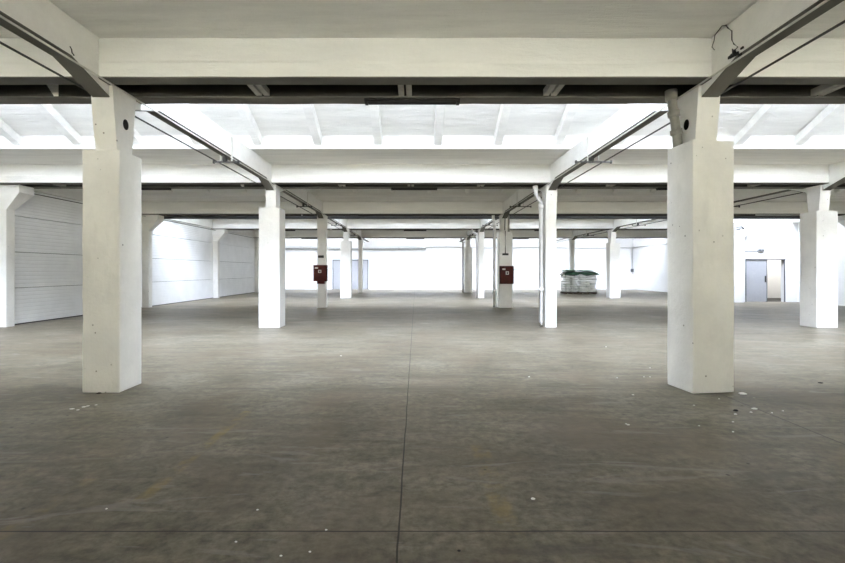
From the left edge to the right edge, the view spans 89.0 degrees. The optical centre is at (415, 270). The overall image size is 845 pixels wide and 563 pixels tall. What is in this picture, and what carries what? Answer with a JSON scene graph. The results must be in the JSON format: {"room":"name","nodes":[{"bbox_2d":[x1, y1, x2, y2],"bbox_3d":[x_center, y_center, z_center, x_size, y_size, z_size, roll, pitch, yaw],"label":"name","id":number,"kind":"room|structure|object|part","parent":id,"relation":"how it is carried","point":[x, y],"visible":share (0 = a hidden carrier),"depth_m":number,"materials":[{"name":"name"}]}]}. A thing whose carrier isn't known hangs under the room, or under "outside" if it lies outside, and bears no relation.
{"room":"empty warehouse","nodes":[
{"label":"empty warehouse","id":0,"kind":"room"},
{"bbox_2d":[0,289,844,562],"bbox_3d":[5.200,1.594,14.025,33.600,0.212,42.050,0,0,0],"label":"floor","id":1,"kind":"structure","parent":0,"point":[404,425],"depth_m":3.82,"materials":[{"name":"concrete"}]},
{"bbox_2d":[0,185,33,326],"bbox_3d":[-10.871,-0.380,11.530,0.862,3.760,0.440,0,0,0],"label":"wall column","id":2,"kind":"structure","parent":1,"relation":"on","point":[12,197],"depth_m":11.41,"materials":[{"name":"white paint"}]},
{"bbox_2d":[82,85,141,392],"bbox_3d":[-3.870,-0.380,5.476,0.468,3.760,0.473,0,0,0],"label":"concrete column","id":3,"kind":"structure","parent":1,"relation":"on","point":[112,196],"depth_m":5.28,"materials":[{"name":"white concrete"}]},
{"bbox_2d":[141,215,163,307],"bbox_3d":[-10.871,-0.380,17.600,0.862,3.760,0.440,0,0,0],"label":"wall column","id":4,"kind":"structure","parent":1,"relation":"on","point":[149,222],"depth_m":17.48,"materials":[{"name":"white paint"}]},
{"bbox_2d":[211,229,227,297],"bbox_3d":[-10.871,-0.380,23.670,0.862,3.760,0.440,0,0,0],"label":"wall column","id":5,"kind":"structure","parent":1,"relation":"on","point":[219,234],"depth_m":23.55,"materials":[{"name":"white paint"}]},
{"bbox_2d":[253,238,258,291],"bbox_3d":[-10.871,-0.380,29.740,0.862,3.760,0.440,0,0,0],"label":"wall column","id":6,"kind":"structure","parent":1,"relation":"on","point":[256,241],"depth_m":29.62,"materials":[{"name":"white paint"}]},
{"bbox_2d":[35,194,256,238],"bbox_3d":[-10.940,-2.200,22.950,0.024,0.024,22.100,0,0,0],"label":"cable","id":7,"kind":"object","parent":6,"relation":"attached to","point":[35,194],"visible":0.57,"depth_m":17.12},
{"bbox_2d":[259,185,284,327],"bbox_3d":[-3.851,-0.380,11.515,0.556,3.760,0.495,0,0,0],"label":"concrete column","id":8,"kind":"structure","parent":1,"relation":"on","point":[271,217],"depth_m":11.27,"materials":[{"name":"white concrete"}]},
{"bbox_2d":[317,215,327,307],"bbox_3d":[-3.834,-0.380,17.600,0.344,3.760,0.438,0,0,0],"label":"concrete column","id":9,"kind":"structure","parent":1,"relation":"on","point":[321,222],"depth_m":17.46,"materials":[{"name":"white concrete"}]},
{"bbox_2d":[313,265,330,283],"bbox_3d":[-3.775,0.150,17.339,0.710,0.760,0.252,0,0,0],"label":"switch box","id":10,"kind":"object","parent":9,"relation":"attached to","point":[320,272],"visible":1,"depth_m":17.24,"materials":[{"name":"red metal"}]},
{"bbox_3d":[-3.855,0.100,17.253,0.480,0.560,0.025,0,0,0],"label":"door","id":11,"kind":"part","parent":10,"relation":"part of","materials":[{"name":"red metal"}]},
{"bbox_2d":[340,229,351,297],"bbox_3d":[-3.850,-0.380,23.671,0.576,3.760,0.488,0,0,0],"label":"concrete column","id":12,"kind":"structure","parent":1,"relation":"on","point":[345,245],"depth_m":23.43,"materials":[{"name":"white concrete"}]},
{"bbox_2d":[358,238,362,291],"bbox_3d":[-3.835,-0.380,29.739,0.273,3.760,0.442,0,0,0],"label":"concrete column","id":13,"kind":"structure","parent":1,"relation":"on","point":[360,242],"depth_m":29.60,"materials":[{"name":"white concrete"}]},
{"bbox_2d":[460,238,463,291],"bbox_3d":[3.171,-0.386,29.690,0.259,3.771,0.120,0,0,0],"label":"downpipe","id":14,"kind":"object","parent":1,"relation":"on","point":[460,238],"visible":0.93,"depth_m":29.64,"materials":[{"name":"white plastic"}]},
{"bbox_2d":[464,238,471,292],"bbox_3d":[3.610,-0.380,29.740,0.537,3.760,0.486,0,0,0],"label":"concrete column","id":15,"kind":"structure","parent":1,"relation":"on","point":[467,251],"depth_m":29.50,"materials":[{"name":"white concrete"}]},
{"bbox_2d":[253,230,667,237],"bbox_3d":[3.500,-2.519,29.729,29.600,0.513,0.799,0,0,0],"label":"cross beam","id":16,"kind":"structure","parent":15,"relation":"on","point":[297,233],"depth_m":29.36,"materials":[{"name":"white paint"}]},
{"bbox_2d":[349,230,361,239],"bbox_3d":[-3.835,-2.429,26.705,0.204,0.632,5.620,0,0,0],"label":"beam","id":17,"kind":"structure","parent":16,"relation":"attached to","point":[351,231],"depth_m":27.93,"materials":[{"name":"white paint"}]},
{"bbox_2d":[467,230,477,239],"bbox_3d":[3.580,-2.429,26.705,0.204,0.632,5.620,0,0,0],"label":"beam","id":18,"kind":"structure","parent":16,"relation":"attached to","point":[468,231],"depth_m":28.50,"materials":[{"name":"white paint"}]},
{"bbox_2d":[572,230,607,239],"bbox_3d":[10.790,-2.429,26.705,0.204,0.632,5.620,0,0,0],"label":"beam","id":19,"kind":"structure","parent":16,"relation":"attached to","point":[576,233],"depth_m":27.78,"materials":[{"name":"white paint"}]},
{"bbox_2d":[471,229,477,297],"bbox_3d":[3.207,-0.391,23.570,0.406,3.781,0.120,0,0,0],"label":"downpipe","id":20,"kind":"object","parent":1,"relation":"on","point":[472,229],"visible":0.9,"depth_m":23.53,"materials":[{"name":"white plastic"}]},
{"bbox_2d":[478,229,483,297],"bbox_3d":[3.580,-0.380,23.669,0.303,3.760,0.440,0,0,0],"label":"concrete column","id":21,"kind":"structure","parent":1,"relation":"on","point":[480,234],"depth_m":23.54,"materials":[{"name":"white concrete"}]},
{"bbox_2d":[211,220,667,229],"bbox_3d":[3.500,-2.519,23.659,29.600,0.513,0.799,0,0,0],"label":"cross beam","id":22,"kind":"structure","parent":21,"relation":"on","point":[217,224],"depth_m":23.29,"materials":[{"name":"white paint"}]},
{"bbox_2d":[329,219,346,231],"bbox_3d":[-3.835,-2.429,20.635,0.204,0.632,5.620,0,0,0],"label":"beam","id":23,"kind":"structure","parent":22,"relation":"attached to","point":[343,222],"depth_m":22.00,"materials":[{"name":"white paint"}]},
{"bbox_2d":[480,219,496,231],"bbox_3d":[3.580,-2.429,20.635,0.204,0.632,5.620,0,0,0],"label":"beam","id":24,"kind":"structure","parent":22,"relation":"attached to","point":[482,221],"depth_m":22.50,"materials":[{"name":"white paint"}]},
{"bbox_2d":[612,219,655,231],"bbox_3d":[10.790,-2.429,20.635,0.204,0.632,5.620,0,0,0],"label":"beam","id":25,"kind":"structure","parent":22,"relation":"attached to","point":[618,223],"depth_m":22.05,"materials":[{"name":"white paint"}]},
{"bbox_2d":[492,215,495,307],"bbox_3d":[3.184,-0.380,17.550,0.188,3.760,0.152,0,0,0],"label":"downpipe","id":26,"kind":"object","parent":1,"relation":"on","point":[493,216],"visible":1,"depth_m":17.50,"materials":[{"name":"white plastic"}]},
{"bbox_2d":[497,215,512,307],"bbox_3d":[3.627,-0.380,17.600,0.551,3.760,0.507,0,0,0],"label":"concrete column","id":27,"kind":"structure","parent":1,"relation":"on","point":[504,291],"depth_m":17.35,"materials":[{"name":"white concrete"}]},
{"bbox_2d":[142,202,844,215],"bbox_3d":[3.500,-2.519,17.589,29.600,0.513,0.799,0,0,0],"label":"cross beam","id":28,"kind":"structure","parent":27,"relation":"on","point":[148,208],"depth_m":17.23,"materials":[{"name":"white paint"}]},
{"bbox_2d":[0,41,364,242],"bbox_3d":[-4.100,-2.250,17.200,0.026,0.026,34.800,0,0,0],"label":"cable","id":29,"kind":"object","parent":28,"relation":"hanging from","point":[1,43],"visible":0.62,"depth_m":6.34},
{"bbox_2d":[280,189,323,217],"bbox_3d":[-3.835,-2.429,14.565,0.204,0.632,5.620,0,0,0],"label":"beam","id":30,"kind":"structure","parent":28,"relation":"attached to","point":[301,194],"depth_m":14.94,"materials":[{"name":"white paint"}]},
{"bbox_2d":[296,192,311,207],"bbox_3d":[-3.840,-2.435,14.770,0.530,0.530,0.100,0,0,0],"label":"hanger","id":31,"kind":"object","parent":30,"relation":"hanging from","point":[302,204],"visible":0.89,"depth_m":14.76,"materials":[{"name":"metal"}]},
{"bbox_2d":[164,216,799,218],"bbox_3d":[3.250,-2.210,17.900,28.500,0.120,0.116,0,0,0],"label":"ceiling pipe","id":32,"kind":"object","parent":28,"relation":"attached to","point":[165,217],"visible":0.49,"depth_m":17.86,"materials":[{"name":"paint"}]},
{"bbox_2d":[502,189,541,217],"bbox_3d":[3.580,-2.429,14.565,0.204,0.632,5.620,0,0,0],"label":"beam","id":33,"kind":"structure","parent":28,"relation":"attached to","point":[518,196],"depth_m":14.89,"materials":[{"name":"white paint"}]},
{"bbox_2d":[510,203,530,207],"bbox_3d":[3.590,-2.435,14.770,0.740,0.530,0.100,0,0,0],"label":"hanger","id":34,"kind":"object","parent":33,"relation":"hanging from","point":[519,204],"visible":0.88,"depth_m":14.76,"materials":[{"name":"metal"}]},
{"bbox_2d":[464,20,844,242],"bbox_3d":[3.870,-2.250,17.200,0.026,0.026,34.800,0,0,0],"label":"cable","id":35,"kind":"object","parent":28,"relation":"hanging from","point":[842,22],"visible":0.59,"depth_m":4.93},
{"bbox_2d":[559,183,844,241],"bbox_3d":[11.120,-2.250,17.200,0.026,0.026,34.800,0,0,0],"label":"cable","id":36,"kind":"object","parent":28,"relation":"hanging from","point":[844,183],"visible":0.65,"depth_m":14.37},
{"bbox_2d":[734,188,805,202],"bbox_3d":[10.790,-2.429,14.565,0.204,0.632,5.620,0,0,0],"label":"beam","id":37,"kind":"structure","parent":28,"relation":"attached to","point":[739,194],"depth_m":13.58,"materials":[{"name":"white paint"}]},
{"bbox_2d":[502,223,508,254],"bbox_3d":[3.600,-1.426,17.370,0.240,1.612,0.161,0,0,0],"label":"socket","id":38,"kind":"object","parent":27,"relation":"attached to","point":[505,253],"visible":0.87,"depth_m":17.32,"materials":[{"name":"metal"}]},
{"bbox_2d":[499,266,517,283],"bbox_3d":[3.715,0.170,17.224,0.710,0.720,0.252,0,0,0],"label":"switch box","id":39,"kind":"object","parent":27,"relation":"attached to","point":[506,273],"visible":1,"depth_m":17.12,"materials":[{"name":"red metal"}]},
{"bbox_3d":[3.635,0.170,17.137,0.480,0.620,0.025,0,0,0],"label":"door","id":40,"kind":"part","parent":39,"relation":"part of","materials":[{"name":"red metal"}]},
{"bbox_2d":[508,215,509,231],"bbox_3d":[3.790,-1.915,17.620,0.100,0.690,0.098,0,0,0],"label":"downpipe","id":41,"kind":"object","parent":27,"relation":"attached to","point":[508,215],"visible":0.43,"depth_m":17.58,"materials":[{"name":"grey metal"}]},
{"bbox_2d":[533,185,543,326],"bbox_3d":[3.245,-0.384,11.395,0.285,3.760,0.202,0,0,0],"label":"downpipe","id":42,"kind":"object","parent":1,"relation":"on","point":[535,187],"visible":1,"depth_m":11.39,"materials":[{"name":"white plastic"}]},
{"bbox_2d":[542,185,556,326],"bbox_3d":[3.580,-0.380,11.531,0.293,3.760,0.440,0,0,0],"label":"concrete column","id":43,"kind":"structure","parent":1,"relation":"on","point":[549,197],"depth_m":11.39,"materials":[{"name":"white concrete"}]},
{"bbox_2d":[0,164,844,188],"bbox_3d":[3.500,-2.519,11.519,29.600,0.513,0.799,0,0,0],"label":"cross beam","id":44,"kind":"structure","parent":43,"relation":"on","point":[36,176],"depth_m":11.16,"materials":[{"name":"white paint"}]},
{"bbox_2d":[141,187,170,189],"bbox_3d":[-7.350,-2.236,11.760,1.260,0.060,0.120,0,0,0],"label":"lamp","id":45,"kind":"object","parent":44,"relation":"attached to","point":[142,188],"visible":0.59,"depth_m":11.71,"materials":[{"name":"metal"}]},
{"bbox_2d":[0,15,361,237],"bbox_3d":[-3.665,-2.245,14.600,0.022,0.022,29.600,0,0,0],"label":"conduit","id":46,"kind":"object","parent":44,"relation":"attached to","point":[1,16],"visible":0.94,"depth_m":5.27,"materials":[{"name":"grey metal"}]},
{"bbox_2d":[135,102,273,189],"bbox_3d":[-3.835,-2.429,8.495,0.204,0.632,5.620,0,0,0],"label":"beam","id":47,"kind":"structure","parent":44,"relation":"attached to","point":[186,116],"depth_m":7.85,"materials":[{"name":"white paint"}]},
{"bbox_2d":[213,137,239,163],"bbox_3d":[-3.840,-2.435,8.700,0.530,0.530,0.100,0,0,0],"label":"hanger","id":48,"kind":"object","parent":47,"relation":"hanging from","point":[223,159],"visible":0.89,"depth_m":8.69,"materials":[{"name":"metal"}]},
{"bbox_2d":[391,187,436,189],"bbox_3d":[-0.050,-2.236,11.760,1.260,0.060,0.120,0,0,0],"label":"lamp","id":49,"kind":"object","parent":44,"relation":"attached to","point":[392,188],"visible":1,"depth_m":11.71,"materials":[{"name":"metal"}]},
{"bbox_2d":[548,104,667,189],"bbox_3d":[3.580,-2.429,8.495,0.204,0.632,5.620,0,0,0],"label":"beam","id":50,"kind":"structure","parent":44,"relation":"attached to","point":[629,116],"depth_m":7.90,"materials":[{"name":"white paint"}]},
{"bbox_2d":[575,137,611,163],"bbox_3d":[3.590,-2.435,8.700,0.740,0.530,0.100,0,0,0],"label":"hanger","id":51,"kind":"object","parent":50,"relation":"hanging from","point":[591,159],"visible":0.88,"depth_m":8.69,"materials":[{"name":"metal"}]},
{"bbox_2d":[466,0,828,237],"bbox_3d":[3.415,-2.245,14.600,0.022,0.022,29.600,0,0,0],"label":"conduit","id":52,"kind":"object","parent":44,"relation":"attached to","point":[825,1],"visible":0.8,"depth_m":4.87,"materials":[{"name":"grey metal"}]},
{"bbox_2d":[656,187,667,189],"bbox_3d":[7.220,-2.236,11.760,1.260,0.060,0.120,0,0,0],"label":"lamp","id":53,"kind":"object","parent":44,"relation":"attached to","point":[658,188],"visible":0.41,"depth_m":11.71,"materials":[{"name":"metal"}]},
{"bbox_2d":[823,161,844,189],"bbox_3d":[10.790,-2.429,8.495,0.204,0.632,5.620,0,0,0],"label":"beam","id":54,"kind":"structure","parent":44,"relation":"attached to","point":[836,170],"depth_m":10.96,"materials":[{"name":"white paint"}]},
{"bbox_2d":[560,291,577,293],"bbox_3d":[10.035,1.442,28.200,0.830,0.115,0.900,0,0,0],"label":"pallet","id":55,"kind":"object","parent":1,"relation":"on","point":[560,291],"visible":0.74,"depth_m":27.75,"materials":[{"name":"brown wood"}]},
{"bbox_2d":[569,238,574,289],"bbox_3d":[10.790,-0.380,29.739,0.273,3.760,0.442,0,0,0],"label":"concrete column","id":56,"kind":"structure","parent":1,"relation":"on","point":[571,242],"depth_m":29.60,"materials":[{"name":"white concrete"}]},
{"bbox_2d":[578,292,596,293],"bbox_3d":[11.130,1.442,28.200,1.080,0.115,0.900,0,0,0],"label":"pallet","id":57,"kind":"object","parent":1,"relation":"on","point":[578,292],"visible":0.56,"depth_m":27.75,"materials":[{"name":"brown wood"}]},
{"bbox_3d":[11.359,1.313,28.175,0.669,0.134,0.914,0,0,0],"label":"sack","id":58,"kind":"object","parent":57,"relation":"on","visible":0},
{"bbox_2d":[575,287,590,289],"bbox_3d":[10.915,1.169,28.201,0.728,0.140,0.914,0,0,0],"label":"sack","id":59,"kind":"object","parent":58,"relation":"on","point":[579,288],"visible":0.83,"depth_m":27.77,"materials":[{"name":"white plastic"}]},
{"bbox_2d":[606,229,619,297],"bbox_3d":[10.855,-0.380,23.669,0.577,3.760,0.487,0,0,0],"label":"concrete column","id":60,"kind":"structure","parent":1,"relation":"on","point":[612,248],"depth_m":23.43,"materials":[{"name":"white concrete"}]},
{"bbox_2d":[667,85,733,393],"bbox_3d":[3.621,-0.380,5.474,0.560,3.760,0.488,0,0,-7],"label":"concrete column","id":61,"kind":"structure","parent":1,"relation":"on","point":[700,242],"depth_m":5.28,"materials":[{"name":"white concrete"}]},
{"bbox_2d":[0,38,844,103],"bbox_3d":[3.500,-2.519,5.449,29.600,0.513,0.799,0,0,0],"label":"cross beam","id":62,"kind":"structure","parent":61,"relation":"on","point":[150,70],"depth_m":5.10,"materials":[{"name":"white paint"}]},
{"bbox_2d":[0,0,108,96],"bbox_3d":[-3.835,-2.429,2.425,0.204,0.632,5.620,0,0,0],"label":"beam","id":63,"kind":"structure","parent":62,"relation":"attached to","point":[42,19],"depth_m":4.54,"materials":[{"name":"white paint"}]},
{"bbox_2d":[364,98,459,104],"bbox_3d":[-0.050,-2.236,5.690,1.260,0.060,0.120,0,0,0],"label":"lamp","id":64,"kind":"object","parent":62,"relation":"attached to","point":[371,101],"visible":1,"depth_m":5.65,"materials":[{"name":"metal"}]},
{"bbox_2d":[702,0,843,96],"bbox_3d":[3.580,-2.429,2.425,0.204,0.632,5.620,0,0,0],"label":"beam","id":65,"kind":"structure","parent":62,"relation":"attached to","point":[763,19],"depth_m":4.46,"materials":[{"name":"white paint"}]},
{"bbox_2d":[726,25,737,54],"bbox_3d":[3.457,-2.548,4.715,0.024,0.401,0.188,0,0,0],"label":"loose wire","id":66,"kind":"object","parent":65,"relation":"hanging from","point":[726,25],"visible":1,"depth_m":4.70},
{"bbox_2d":[728,46,743,58],"bbox_3d":[3.465,-2.348,4.662,0.012,0.114,0.224,0,0,0],"label":"plaster","id":67,"kind":"object","parent":65,"relation":"attached to","point":[735,53],"visible":0.95,"depth_m":4.66,"materials":[{"name":"black"}]},
{"bbox_2d":[665,88,682,146],"bbox_3d":[3.334,-1.966,5.560,0.217,0.740,0.139,0,0,0],"label":"downpipe","id":68,"kind":"object","parent":61,"relation":"attached to","point":[671,95],"visible":0.96,"depth_m":5.51,"materials":[{"name":"grey metal"}]},
{"bbox_2d":[734,223,753,301],"bbox_3d":[15.484,-0.374,20.381,0.873,3.751,0.442,0,0,0],"label":"wall column","id":69,"kind":"structure","parent":1,"relation":"on","point":[741,230],"depth_m":20.32,"materials":[{"name":"paint"}]},
{"bbox_2d":[800,185,837,327],"bbox_3d":[10.790,-0.380,11.530,0.566,3.760,0.507,0,0,0],"label":"concrete column","id":70,"kind":"structure","parent":1,"relation":"on","point":[819,225],"depth_m":11.29,"materials":[{"name":"white concrete"}]},
{"bbox_2d":[838,215,844,226],"bbox_3d":[17.871,-0.379,17.600,0.862,3.762,0.440,0,0,0],"label":"wall column","id":71,"kind":"structure","parent":1,"relation":"on","point":[841,219],"depth_m":17.66,"materials":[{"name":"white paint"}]},
{"bbox_2d":[0,104,844,164],"bbox_3d":[3.500,-3.824,9.190,29.600,2.108,5.480,0,0,0],"label":"ceiling","id":72,"kind":"structure","parent":0,"point":[53,134],"depth_m":9.68,"materials":[{"name":"paint"}]},
{"bbox_2d":[0,0,844,38],"bbox_3d":[3.500,-3.824,3.120,29.600,2.108,5.480,0,0,0],"label":"ceiling","id":73,"kind":"structure","parent":0,"point":[613,19],"depth_m":4.72,"materials":[{"name":"paint"}]},
{"bbox_2d":[212,219,667,219],"bbox_3d":[3.500,-3.824,21.330,29.600,2.108,5.480,0,0,0],"label":"ceiling","id":74,"kind":"structure","parent":0,"point":[212,219],"depth_m":23.27,"materials":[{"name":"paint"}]},
{"bbox_2d":[285,238,632,288],"bbox_3d":[3.100,-2.800,34.875,29.300,8.600,0.250,0,0,0],"label":"wall","id":75,"kind":"structure","parent":0,"point":[439,266],"depth_m":34.75,"materials":[{"name":"paint"}]},
{"bbox_2d":[332,260,367,288],"bbox_3d":[-5.290,0.300,34.695,2.900,2.400,0.110,0,0,0],"label":"door","id":76,"kind":"structure","parent":75,"relation":"in","point":[335,263],"depth_m":34.70,"materials":[{"name":"grey paint"}]},
{"bbox_2d":[285,246,425,249],"bbox_3d":[-5.200,-1.823,34.660,12.000,0.265,0.180,0,0,0],"label":"pipe","id":77,"kind":"object","parent":75,"relation":"attached to","point":[285,246],"visible":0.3,"depth_m":34.61,"materials":[{"name":"metal"}]},
{"bbox_2d":[464,247,587,248],"bbox_3d":[9.150,-1.864,34.700,16.800,0.149,0.044,0,0,0],"label":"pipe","id":78,"kind":"object","parent":75,"relation":"attached to","point":[464,247],"visible":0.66,"depth_m":34.68,"materials":[{"name":"metal"}]},
{"bbox_2d":[141,189,844,201],"bbox_3d":[3.500,-3.824,15.260,29.600,2.108,5.480,0,0,0],"label":"ceiling","id":79,"kind":"structure","parent":0,"point":[173,195],"depth_m":15.84,"materials":[{"name":"paint"}]},
{"bbox_2d":[633,238,667,291],"bbox_3d":[17.650,-2.300,29.025,0.200,7.600,11.650,0,0,0],"label":"wall","id":80,"kind":"structure","parent":0,"point":[649,262],"depth_m":32.18,"materials":[{"name":"paint"}]},
{"bbox_2d":[734,219,797,301],"bbox_3d":[16.750,-1.200,20.725,3.300,5.400,0.250,0,0,0],"label":"wall partition","id":81,"kind":"structure","parent":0,"point":[778,237],"depth_m":20.60,"materials":[{"name":"paint"}]},
{"bbox_2d":[745,259,785,301],"bbox_3d":[16.735,0.463,20.715,1.930,2.075,0.270,0,0,0],"label":"door","id":82,"kind":"structure","parent":81,"relation":"in","point":[755,269],"depth_m":20.64,"materials":[{"name":"grey paint"}]},
{"bbox_2d":[767,260,780,297],"bbox_3d":[18.400,-1.200,23.400,6.200,5.400,0.200,0,0,0],"label":"wall","id":83,"kind":"structure","parent":0,"point":[773,266],"depth_m":23.30,"materials":[{"name":"paint"}]},
{"bbox_2d":[798,222,844,305],"bbox_3d":[18.425,-2.300,6.860,0.250,7.600,27.520,0,0,0],"label":"wall","id":84,"kind":"structure","parent":0,"point":[841,229],"depth_m":18.54,"materials":[{"name":"paint"}]},
{"bbox_3d":[-11.425,-2.300,14.025,0.250,7.600,41.850,0,0,0],"label":"wall","id":85,"kind":"structure","parent":0,"visible":0},
{"bbox_2d":[15,192,141,324],"bbox_3d":[-11.200,-0.405,14.565,0.200,3.810,5.930,0,0,0],"label":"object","id":86,"kind":"structure","parent":85,"relation":"in","point":[48,231],"depth_m":13.03,"materials":[{"name":"metal"}]},
{"bbox_3d":[-11.180,-1.915,14.565,0.160,0.770,5.730,0,0,0],"label":"panel","id":87,"kind":"part","parent":86,"relation":"part of","materials":[{"name":"metal"}]},
{"bbox_3d":[-11.180,-1.022,14.565,0.160,0.983,5.730,0,0,0],"label":"panel","id":88,"kind":"part","parent":86,"relation":"part of","materials":[{"name":"metal"}]},
{"bbox_3d":[-11.180,-0.021,14.565,0.160,0.983,5.730,0,0,0],"label":"panel","id":89,"kind":"part","parent":86,"relation":"part of","materials":[{"name":"metal"}]},
{"bbox_3d":[-11.180,0.979,14.565,0.160,0.983,5.730,0,0,0],"label":"panel","id":90,"kind":"part","parent":86,"relation":"part of","materials":[{"name":"metal"}]},
{"bbox_2d":[34,189,254,236],"bbox_3d":[-11.150,-2.538,14.025,0.300,0.455,41.450,0,0,0],"label":"beam","id":91,"kind":"structure","parent":85,"relation":"attached to","point":[74,194],"depth_m":14.15,"materials":[{"name":"white paint"}]},
{"bbox_2d":[152,219,212,305],"bbox_3d":[-11.200,-0.405,20.635,0.200,3.810,5.930,0,0,0],"label":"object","id":92,"kind":"structure","parent":85,"relation":"in","point":[182,254],"depth_m":20.27,"materials":[{"name":"metal"}]},
{"bbox_3d":[-11.180,-1.915,20.635,0.160,0.770,5.730,0,0,0],"label":"panel","id":93,"kind":"part","parent":92,"relation":"part of","materials":[{"name":"metal"}]},
{"bbox_3d":[-11.180,-1.022,20.635,0.160,0.983,5.730,0,0,0],"label":"panel","id":94,"kind":"part","parent":92,"relation":"part of","materials":[{"name":"metal"}]},
{"bbox_3d":[-11.180,-0.021,20.635,0.160,0.983,5.730,0,0,0],"label":"panel","id":95,"kind":"part","parent":92,"relation":"part of","materials":[{"name":"metal"}]},
{"bbox_3d":[-11.180,0.979,20.635,0.160,0.983,5.730,0,0,0],"label":"panel","id":96,"kind":"part","parent":92,"relation":"part of","materials":[{"name":"metal"}]},
{"bbox_2d":[219,232,254,296],"bbox_3d":[-11.200,-0.405,26.705,0.200,3.810,5.930,0,0,0],"label":"door","id":97,"kind":"structure","parent":85,"relation":"in","point":[237,256],"depth_m":26.61,"materials":[{"name":"metal"}]},
{"bbox_3d":[-11.180,-1.915,26.705,0.160,0.770,5.730,0,0,0],"label":"panel","id":98,"kind":"part","parent":97,"relation":"part of","materials":[{"name":"metal"}]},
{"bbox_3d":[-11.180,-1.022,26.705,0.160,0.983,5.730,0,0,0],"label":"panel","id":99,"kind":"part","parent":97,"relation":"part of","materials":[{"name":"metal"}]},
{"bbox_3d":[-11.180,-0.021,26.705,0.160,0.983,5.730,0,0,0],"label":"panel","id":100,"kind":"part","parent":97,"relation":"part of","materials":[{"name":"metal"}]},
{"bbox_3d":[-11.180,0.979,26.705,0.160,0.983,5.730,0,0,0],"label":"panel","id":101,"kind":"part","parent":97,"relation":"part of","materials":[{"name":"metal"}]},
{"bbox_3d":[11.469,0.858,28.185,0.347,0.137,0.897,0,0,0],"label":"sack","id":102,"kind":"object","parent":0,"visible":0},
{"bbox_2d":[582,280,596,282],"bbox_3d":[11.354,0.705,28.192,0.672,0.138,0.910,0,0,0],"label":"sack","id":103,"kind":"object","parent":102,"relation":"on","point":[587,281],"visible":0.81,"depth_m":27.76,"materials":[{"name":"white plastic"}]},
{"bbox_3d":[9.782,0.248,28.208,0.396,0.140,0.902,0,0,0],"label":"sack","id":104,"kind":"object","parent":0,"visible":0},
{"bbox_2d":[559,271,599,276],"bbox_3d":[10.680,0.212,28.200,2.287,0.385,1.234,0,0,0],"label":"tarpaulin","id":105,"kind":"object","parent":104,"relation":"on","point":[569,273],"visible":0.98,"depth_m":27.66,"materials":[{"name":"green plastic"}]},
{"bbox_3d":[17.520,-1.875,30.650,0.040,0.070,8.000,0,0,0],"label":"cable","id":106,"kind":"object","parent":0,"visible":0},
{"bbox_2d":[631,247,633,271],"bbox_3d":[17.410,-0.890,34.630,0.200,1.980,0.140,0,0,0],"label":"switch","id":107,"kind":"object","parent":106,"relation":"hanging from","point":[632,269],"visible":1,"depth_m":34.61,"materials":[{"name":"paint"}]}
]}

